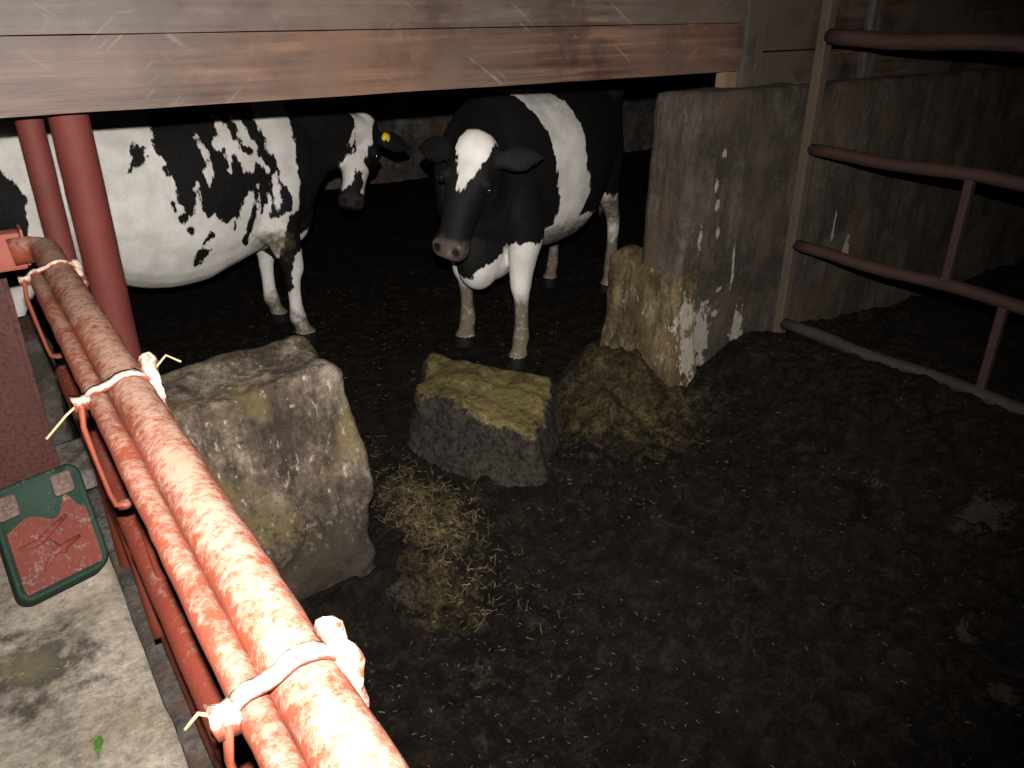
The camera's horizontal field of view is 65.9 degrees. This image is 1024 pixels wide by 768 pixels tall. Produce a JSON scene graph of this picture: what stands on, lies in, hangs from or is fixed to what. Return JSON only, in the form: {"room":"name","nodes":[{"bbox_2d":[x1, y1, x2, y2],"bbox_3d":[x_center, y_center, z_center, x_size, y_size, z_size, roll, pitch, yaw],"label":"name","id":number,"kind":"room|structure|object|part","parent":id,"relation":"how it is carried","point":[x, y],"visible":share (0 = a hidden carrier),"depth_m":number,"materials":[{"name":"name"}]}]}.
{"room":"cow barn","nodes":[
{"label":"cow barn","id":0,"kind":"room"},
{"bbox_2d":[18,315,73,444],"bbox_3d":[-2.438,0.138,3.217,1.096,0.602,0.491,-17,30,-31],"label":"wall","id":1,"kind":"structure","parent":0,"point":[52,396],"depth_m":3.28,"materials":[{"name":"grey concrete"}]},
{"bbox_2d":[0,555,187,767],"bbox_3d":[-1.582,1.474,1.204,2.334,0.211,4.957,-17,30,-31],"label":"floor","id":2,"kind":"structure","parent":0,"point":[28,746],"depth_m":2.25,"materials":[{"name":"grey concrete"}]},
{"bbox_2d":[0,225,30,272],"bbox_3d":[-1.959,0.276,2.098,1.427,1.190,0.092,-17,30,-31],"label":"rail","id":3,"kind":"object","parent":2,"relation":"on","point":[7,263],"visible":0.61,"depth_m":2.20,"materials":[{"name":"metal"}]},
{"bbox_3d":[-1.383,-0.394,2.237,0.008,0.103,0.074,-17,30,-31],"label":"plate","id":4,"kind":"part","parent":3,"relation":"part of","materials":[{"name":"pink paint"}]},
{"bbox_2d":[0,272,59,488],"bbox_3d":[-1.783,-0.328,2.537,0.270,1.903,0.095,-17,30,-31],"label":"metal panel","id":5,"kind":"object","parent":2,"relation":"on","point":[25,452],"visible":0.52,"depth_m":2.74,"materials":[{"name":"metal"}]},
{"bbox_2d":[0,464,107,606],"bbox_3d":[-1.520,0.488,2.592,0.292,0.311,0.377,-17,30,-31],"label":"metal plate","id":6,"kind":"object","parent":2,"relation":"on","point":[52,541],"visible":1,"depth_m":2.56,"materials":[{"name":"green paint"}]},
{"bbox_2d":[0,494,19,522],"bbox_3d":[-1.616,0.398,2.526,0.062,0.060,0.073,19,31,34],"label":"washer","id":7,"kind":"object","parent":6,"relation":"in","point":[9,503],"depth_m":2.53,"materials":[{"name":"metal"}]},
{"bbox_2d":[50,470,74,496],"bbox_3d":[-1.508,0.333,2.650,0.065,0.061,0.076,-17,30,-31],"label":"washer","id":8,"kind":"object","parent":6,"relation":"in","point":[62,482],"depth_m":2.64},
{"bbox_2d":[55,437,97,489],"bbox_3d":[-1.780,0.376,3.268,0.290,0.202,0.353,-17,30,-31],"label":"concrete slab","id":9,"kind":"object","parent":2,"relation":"on","point":[74,452],"visible":0.18,"depth_m":3.21,"materials":[{"name":"grey concrete"}]},
{"bbox_2d":[0,560,176,767],"bbox_3d":[-1.348,0.927,2.101,0.729,0.010,2.010,-17,30,-31],"label":"chaff","id":10,"kind":"object","parent":2,"relation":"on","point":[0,560],"visible":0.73,"depth_m":2.26,"materials":[{"name":"plant"}]},
{"bbox_2d":[93,735,102,760],"bbox_3d":[-1.074,0.944,2.055,0.026,0.012,0.080,-17,30,-31],"label":"leaf","id":11,"kind":"object","parent":2,"relation":"on","point":[98,741],"visible":1,"depth_m":2.06,"materials":[{"name":"green plant"}]},
{"bbox_2d":[87,486,213,767],"bbox_3d":[-0.400,1.312,1.616,0.131,0.347,4.323,-17,30,-31],"label":"curb","id":12,"kind":"object","parent":2,"relation":"attached to","point":[196,754],"depth_m":2.29,"materials":[{"name":"concrete"}]},
{"bbox_2d":[6,236,408,767],"bbox_3d":[-0.527,0.605,1.410,0.159,1.191,2.962,-17,30,-31],"label":"barrier","id":13,"kind":"object","parent":12,"relation":"on","point":[275,688],"visible":1,"depth_m":1.00,"materials":[{"name":"red metal"}]},
{"bbox_3d":[-1.177,-0.163,1.991,0.064,0.214,0.034,-17,30,-31],"label":"release lever","id":14,"kind":"part","parent":13,"relation":"part of","materials":[{"name":"red paint"}]},
{"bbox_2d":[45,396,85,439],"bbox_3d":[-0.744,0.054,1.319,0.009,0.046,0.090,13,28,25],"label":"stalk","id":15,"kind":"object","parent":13,"relation":"on","point":[72,409],"visible":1,"depth_m":1.31,"materials":[{"name":"beige plant"}]},
{"bbox_3d":[-1.308,0.152,2.482,0.064,1.080,0.064,-17,30,-31],"label":"post","id":16,"kind":"part","parent":13,"relation":"part of","materials":[{"name":"metal"}]},
{"bbox_3d":[-0.709,0.125,1.389,0.063,0.214,0.034,-17,30,-31],"label":"release lever","id":17,"kind":"part","parent":13,"relation":"part of","materials":[{"name":"red paint"}]},
{"bbox_3d":[-0.532,0.480,1.347,0.062,0.062,2.962,-17,30,-31],"label":"rail","id":18,"kind":"part","parent":13,"relation":"part of","materials":[{"name":"red metal"}]},
{"bbox_3d":[-0.505,0.864,1.552,0.058,0.058,2.961,-17,30,-31],"label":"rail","id":19,"kind":"part","parent":13,"relation":"part of","materials":[{"name":"red metal"}]},
{"bbox_2d":[156,354,180,366],"bbox_3d":[-0.628,-0.042,1.431,0.018,0.019,0.054,22,34,39],"label":"stalk","id":20,"kind":"object","parent":13,"relation":"on","point":[165,355],"visible":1,"depth_m":1.43,"materials":[{"name":"beige plant"}]},
{"bbox_3d":[-0.455,0.189,1.030,0.040,0.040,2.611,-17,30,-31],"label":"lock rail","id":21,"kind":"part","parent":13,"relation":"part of","materials":[{"name":"red metal"}]},
{"bbox_2d":[183,711,207,730],"bbox_3d":[-0.294,0.317,0.746,0.032,0.016,0.009,-7,26,-14],"label":"stalk","id":22,"kind":"object","parent":13,"relation":"hanging from","point":[203,714],"visible":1,"depth_m":0.74,"materials":[{"name":"beige plant"}]},
{"bbox_3d":[-0.247,0.410,0.794,0.063,0.214,0.035,-17,30,-31],"label":"release lever","id":23,"kind":"part","parent":13,"relation":"part of","materials":[{"name":"red paint"}]},
{"bbox_2d":[22,24,664,190],"bbox_3d":[-2.256,-3.126,7.681,10.200,3.100,0.150,-17,30,-31],"label":"wall","id":24,"kind":"structure","parent":0,"point":[415,116],"depth_m":8.72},
{"bbox_2d":[26,148,1023,767],"bbox_3d":[1.392,-0.690,5.353,7.840,0.476,9.200,-17,30,-31],"label":"floor","id":25,"kind":"structure","parent":0,"point":[604,391],"depth_m":2.94,"materials":[{"name":"brown soil"}]},
{"bbox_2d":[0,35,76,261],"bbox_3d":[-1.373,-0.293,2.463,0.074,2.002,0.075,-17,30,-31],"label":"steel post","id":26,"kind":"object","parent":25,"relation":"on","point":[31,131],"visible":0.23,"depth_m":2.29,"materials":[{"name":"red metal"}]},
{"bbox_2d":[27,34,141,363],"bbox_3d":[-1.265,-0.299,2.475,0.111,2.002,0.110,-17,30,-31],"label":"steel post","id":27,"kind":"object","parent":25,"relation":"on","point":[77,157],"visible":0.34,"depth_m":2.34,"materials":[{"name":"red metal"}]},
{"bbox_2d":[0,99,408,402],"bbox_3d":[-1.632,-0.839,4.218,2.548,1.418,0.732,-18,31,-33],"label":"cow","id":28,"kind":"object","parent":25,"relation":"on","point":[193,192],"visible":0.76,"depth_m":3.90},
{"bbox_2d":[161,335,375,602],"bbox_3d":[-0.898,0.443,2.776,0.778,1.034,0.587,-17,30,-31],"label":"rock","id":29,"kind":"object","parent":25,"relation":"on","point":[274,424],"depth_m":2.66,"materials":[{"name":"stone"}]},
{"bbox_2d":[244,279,596,440],"bbox_3d":[-0.539,-0.371,4.643,1.876,0.192,2.227,-17,30,-31],"label":"straw","id":30,"kind":"object","parent":25,"relation":"on","point":[391,279],"visible":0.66,"depth_m":4.63,"materials":[{"name":"plant"}]},
{"bbox_2d":[369,436,570,677],"bbox_3d":[-0.185,0.558,3.031,0.486,0.193,1.490,-17,30,-31],"label":"heap","id":31,"kind":"object","parent":25,"relation":"on","point":[447,562],"visible":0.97,"depth_m":3.03,"materials":[{"name":"yellow plant"}]},
{"bbox_2d":[407,353,563,486],"bbox_3d":[-0.162,0.234,3.516,0.908,0.570,0.668,9,27,18],"label":"rock","id":32,"kind":"object","parent":25,"relation":"on","point":[468,419],"visible":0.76,"depth_m":3.30,"materials":[{"name":"grey stone"}]},
{"bbox_2d":[418,79,623,369],"bbox_3d":[0.108,-0.967,4.490,0.722,1.421,2.261,10,27,20],"label":"cow","id":33,"kind":"object","parent":25,"relation":"on","point":[520,171],"visible":0.93,"depth_m":3.97},
{"bbox_2d":[360,358,1023,767],"bbox_3d":[0.793,0.621,2.609,2.914,0.452,2.103,-17,30,-31],"label":"straw","id":34,"kind":"object","parent":25,"relation":"on","point":[770,358],"visible":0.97,"depth_m":2.70,"materials":[{"name":"yellow plant"}]},
{"bbox_2d":[772,0,1023,414],"bbox_3d":[2.256,-0.595,2.619,0.070,1.990,3.048,-17,30,-31],"label":"gate","id":35,"kind":"object","parent":25,"relation":"on","point":[827,36],"visible":0.93,"depth_m":3.41,"materials":[{"name":"metal"}]},
{"bbox_3d":[2.268,0.219,2.989,0.063,0.076,3.002,-17,30,-31],"label":"rail","id":36,"kind":"part","parent":35,"relation":"part of","materials":[{"name":"red metal"}]},
{"bbox_3d":[2.267,-0.154,2.811,0.060,0.072,3.002,-17,30,-31],"label":"rail","id":37,"kind":"part","parent":35,"relation":"part of","materials":[{"name":"metal"}]},
{"bbox_3d":[2.268,-0.569,2.611,0.060,0.070,3.004,-17,30,-31],"label":"rail","id":38,"kind":"part","parent":35,"relation":"part of","materials":[{"name":"metal"}]},
{"bbox_3d":[2.268,-1.007,2.402,0.070,0.079,3.004,-17,30,-31],"label":"rail","id":39,"kind":"part","parent":35,"relation":"part of","materials":[{"name":"metal"}]},
{"bbox_2d":[641,63,1023,365],"bbox_3d":[2.883,-1.113,5.130,5.431,1.789,0.276,-17,30,-31],"label":"wall","id":40,"kind":"structure","parent":0,"point":[724,161],"depth_m":4.04,"materials":[{"name":"wood"}]},
{"bbox_2d":[599,244,697,386],"bbox_3d":[0.690,-0.208,3.938,0.231,0.882,0.586,-17,30,-31],"label":"stone block","id":41,"kind":"object","parent":40,"relation":"attached to","point":[652,312],"depth_m":3.79,"materials":[{"name":"beige stone"}]},
{"bbox_2d":[715,71,736,87],"bbox_3d":[0.955,-1.351,3.529,0.064,0.085,0.063,-17,30,-31],"label":"wood block","id":42,"kind":"object","parent":40,"relation":"on","point":[723,79],"visible":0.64,"depth_m":3.50,"materials":[{"name":"brown wood"}]},
{"bbox_2d":[0,23,744,117],"bbox_3d":[-0.882,-0.917,2.297,4.583,0.193,0.058,-17,30,-31],"label":"board","id":43,"kind":"object","parent":42,"relation":"on","point":[40,74],"visible":1,"depth_m":2.45,"materials":[{"name":"brown wood"}]},
{"bbox_2d":[0,0,747,34],"bbox_3d":[-0.883,-1.117,2.201,4.583,0.247,0.057,-17,30,-31],"label":"board","id":44,"kind":"object","parent":43,"relation":"on","point":[17,17],"visible":1,"depth_m":2.42,"materials":[{"name":"brown wood"}]},
{"bbox_2d":[735,0,768,86],"bbox_3d":[1.041,-1.747,3.416,0.126,0.900,0.111,-17,30,-31],"label":"timber post","id":45,"kind":"object","parent":40,"relation":"on","point":[748,75],"visible":0.57,"depth_m":3.48,"materials":[{"name":"brown wood"}]},
{"bbox_2d":[856,0,887,77],"bbox_3d":[1.780,-1.942,3.800,0.088,0.878,0.048,-17,30,-31],"label":"timber post","id":46,"kind":"object","parent":40,"relation":"on","point":[876,10],"visible":0.79,"depth_m":3.88,"materials":[{"name":"brown wood"}]},
{"bbox_2d":[759,47,1023,84],"bbox_3d":[2.123,-1.733,4.236,2.478,0.154,0.052,-17,30,-31],"label":"board","id":47,"kind":"object","parent":40,"relation":"on","point":[793,66],"visible":0.54,"depth_m":4.09,"materials":[{"name":"brown wood"}]},
{"bbox_2d":[763,0,1023,50],"bbox_3d":[2.123,-1.981,4.117,2.478,0.384,0.052,-17,30,-31],"label":"board","id":48,"kind":"object","parent":47,"relation":"on","point":[790,24],"visible":0.57,"depth_m":4.03,"materials":[{"name":"brown wood"}]},
{"bbox_2d":[660,23,1023,92],"bbox_3d":[4.665,-2.754,6.905,0.150,3.100,9.500,-17,30,-31],"label":"wall","id":49,"kind":"structure","parent":0,"point":[699,80],"depth_m":10.04,"materials":[{"name":"brown wood"}]}
]}

